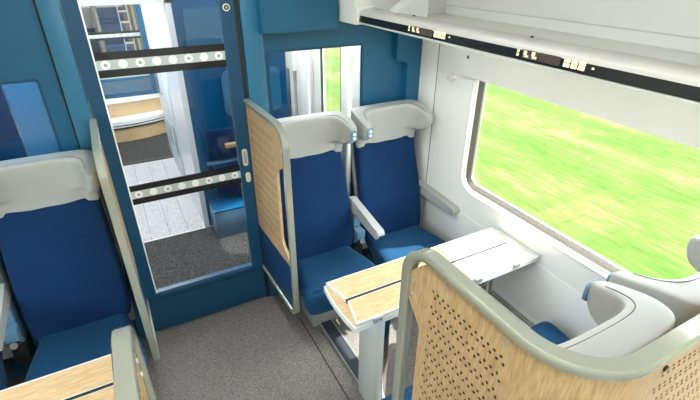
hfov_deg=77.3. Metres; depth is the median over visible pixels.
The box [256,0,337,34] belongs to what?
upper cabinet
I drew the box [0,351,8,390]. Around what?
cushion
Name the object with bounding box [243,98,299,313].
divider
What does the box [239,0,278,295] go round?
trim
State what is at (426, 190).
side armrest
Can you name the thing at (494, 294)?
wall heater
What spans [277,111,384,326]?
seat
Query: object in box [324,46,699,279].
grassy field
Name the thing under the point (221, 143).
seat
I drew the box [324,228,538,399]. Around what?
folding table
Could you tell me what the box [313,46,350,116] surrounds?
wall
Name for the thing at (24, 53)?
wall
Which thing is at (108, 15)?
armchair
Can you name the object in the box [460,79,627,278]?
window frame
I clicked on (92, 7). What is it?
divider
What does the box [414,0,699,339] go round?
wall
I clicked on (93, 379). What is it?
folding table
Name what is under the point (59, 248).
seat
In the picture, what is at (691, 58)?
shelf
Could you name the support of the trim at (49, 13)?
attached to the wall at (24, 53)
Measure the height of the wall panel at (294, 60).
1.500 m
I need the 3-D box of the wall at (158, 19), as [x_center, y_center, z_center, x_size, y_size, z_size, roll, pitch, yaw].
[-1.669,-1.177,3.896,0.076,2.280,1.910,-14,32,-24]
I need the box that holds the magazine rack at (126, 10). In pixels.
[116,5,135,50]
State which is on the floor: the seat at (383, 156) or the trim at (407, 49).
the seat at (383, 156)
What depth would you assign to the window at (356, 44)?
2.40 m
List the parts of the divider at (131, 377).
oak panel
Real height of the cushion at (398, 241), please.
0.182 m
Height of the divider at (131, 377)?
1.105 m
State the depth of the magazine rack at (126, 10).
6.15 m
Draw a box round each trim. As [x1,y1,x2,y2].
[33,0,145,338]
[59,0,170,5]
[122,155,172,165]
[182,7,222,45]
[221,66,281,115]
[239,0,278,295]
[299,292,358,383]
[300,318,348,399]
[392,32,422,139]
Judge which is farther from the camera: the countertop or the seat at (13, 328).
the countertop
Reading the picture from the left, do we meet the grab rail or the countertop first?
the countertop
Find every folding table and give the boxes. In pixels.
[0,354,113,399]
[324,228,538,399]
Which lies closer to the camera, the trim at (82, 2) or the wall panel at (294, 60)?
the trim at (82, 2)
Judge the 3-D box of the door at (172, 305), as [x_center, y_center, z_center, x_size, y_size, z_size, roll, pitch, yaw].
[-0.864,-0.172,2.321,0.724,2.050,0.043,-14,32,-24]
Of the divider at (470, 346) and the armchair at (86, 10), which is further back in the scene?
the armchair at (86, 10)
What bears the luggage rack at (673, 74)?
attached to the wall at (550, 288)
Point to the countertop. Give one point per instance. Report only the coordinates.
(141, 116)
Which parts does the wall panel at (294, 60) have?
panel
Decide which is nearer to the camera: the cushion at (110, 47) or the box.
the box
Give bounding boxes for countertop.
[89,93,166,142]
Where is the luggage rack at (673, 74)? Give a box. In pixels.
[356,0,699,105]
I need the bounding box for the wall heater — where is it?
[478,283,534,327]
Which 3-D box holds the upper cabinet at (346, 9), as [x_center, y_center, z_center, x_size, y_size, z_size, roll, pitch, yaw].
[0.218,-1.229,2.239,0.565,0.568,0.236,-14,32,-24]
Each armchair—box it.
[61,6,100,67]
[95,5,131,51]
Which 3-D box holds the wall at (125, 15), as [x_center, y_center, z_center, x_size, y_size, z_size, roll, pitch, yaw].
[-4.967,-4.007,9.037,3.100,2.330,0.050,-14,32,-24]
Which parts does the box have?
lid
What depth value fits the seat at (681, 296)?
1.20 m
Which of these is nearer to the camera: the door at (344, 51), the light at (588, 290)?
the light at (588, 290)
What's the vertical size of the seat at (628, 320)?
1.241 m
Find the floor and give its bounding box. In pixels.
[10,132,418,399]
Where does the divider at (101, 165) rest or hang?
attached to the wall at (24, 53)
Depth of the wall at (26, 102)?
3.34 m
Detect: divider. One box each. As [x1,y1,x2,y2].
[89,118,160,361]
[91,6,105,51]
[111,325,156,399]
[130,4,142,49]
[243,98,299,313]
[392,248,699,399]
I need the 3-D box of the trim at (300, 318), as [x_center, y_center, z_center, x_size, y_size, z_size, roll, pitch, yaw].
[-0.090,0.958,2.402,0.006,0.002,0.970,-14,32,-24]
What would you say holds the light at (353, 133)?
attached to the seat at (329, 235)
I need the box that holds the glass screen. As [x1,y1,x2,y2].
[70,4,158,98]
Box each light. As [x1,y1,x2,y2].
[351,131,356,141]
[367,128,372,138]
[582,282,592,300]
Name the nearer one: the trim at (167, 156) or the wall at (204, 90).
the wall at (204, 90)
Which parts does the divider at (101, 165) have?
oak panel, panel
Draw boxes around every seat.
[0,149,147,382]
[0,262,35,390]
[205,127,240,193]
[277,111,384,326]
[351,99,445,265]
[381,281,675,399]
[530,235,699,344]
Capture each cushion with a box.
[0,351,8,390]
[24,313,147,382]
[106,44,131,51]
[212,161,240,193]
[297,246,374,314]
[365,225,445,264]
[381,385,412,399]
[530,321,569,344]
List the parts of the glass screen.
sill, grille frame, grille frame, kick panel, post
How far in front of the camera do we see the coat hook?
2.42 m
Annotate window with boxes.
[0,79,62,151]
[266,43,363,116]
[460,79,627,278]
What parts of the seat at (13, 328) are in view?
armrest, seat frame, hinge knob, armrest post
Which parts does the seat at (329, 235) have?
backrest, armrest post, hinge knob, armrest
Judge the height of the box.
0.250 m
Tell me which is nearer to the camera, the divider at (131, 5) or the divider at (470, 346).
the divider at (470, 346)
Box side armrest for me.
[418,178,459,215]
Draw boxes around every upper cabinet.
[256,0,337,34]
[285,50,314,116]
[338,0,445,24]
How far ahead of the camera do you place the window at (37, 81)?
1.89 m
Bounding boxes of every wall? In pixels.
[0,0,288,225]
[0,0,402,378]
[3,82,59,155]
[90,4,139,52]
[140,0,209,226]
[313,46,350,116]
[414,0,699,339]
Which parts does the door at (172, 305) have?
rail, panel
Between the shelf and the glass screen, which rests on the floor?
the glass screen
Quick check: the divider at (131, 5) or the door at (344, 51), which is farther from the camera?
the divider at (131, 5)
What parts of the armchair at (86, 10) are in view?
backrest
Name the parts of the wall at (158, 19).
handle, door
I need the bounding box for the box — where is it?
[208,193,246,237]
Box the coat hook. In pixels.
[447,74,455,80]
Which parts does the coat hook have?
knob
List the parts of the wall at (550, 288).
wall panel, wall panel, wall panel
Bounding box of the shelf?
[427,14,699,65]
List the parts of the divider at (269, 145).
oak panel, panel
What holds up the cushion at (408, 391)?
on the seat at (628, 320)
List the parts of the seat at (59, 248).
backrest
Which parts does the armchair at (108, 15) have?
backrest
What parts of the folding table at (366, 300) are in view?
leg, leg, wall post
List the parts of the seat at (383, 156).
seat frame, backrest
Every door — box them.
[59,0,268,331]
[320,46,360,153]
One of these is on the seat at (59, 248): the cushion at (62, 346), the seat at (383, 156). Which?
the cushion at (62, 346)
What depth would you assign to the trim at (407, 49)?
2.64 m
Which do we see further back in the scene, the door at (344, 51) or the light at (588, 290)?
the door at (344, 51)
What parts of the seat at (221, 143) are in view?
backrest, rail, armrest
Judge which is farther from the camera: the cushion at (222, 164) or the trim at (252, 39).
the cushion at (222, 164)
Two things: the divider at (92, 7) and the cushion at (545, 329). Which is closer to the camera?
the cushion at (545, 329)
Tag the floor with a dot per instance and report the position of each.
(257, 349)
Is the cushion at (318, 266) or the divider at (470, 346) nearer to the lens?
the divider at (470, 346)
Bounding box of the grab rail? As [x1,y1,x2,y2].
[305,50,310,113]

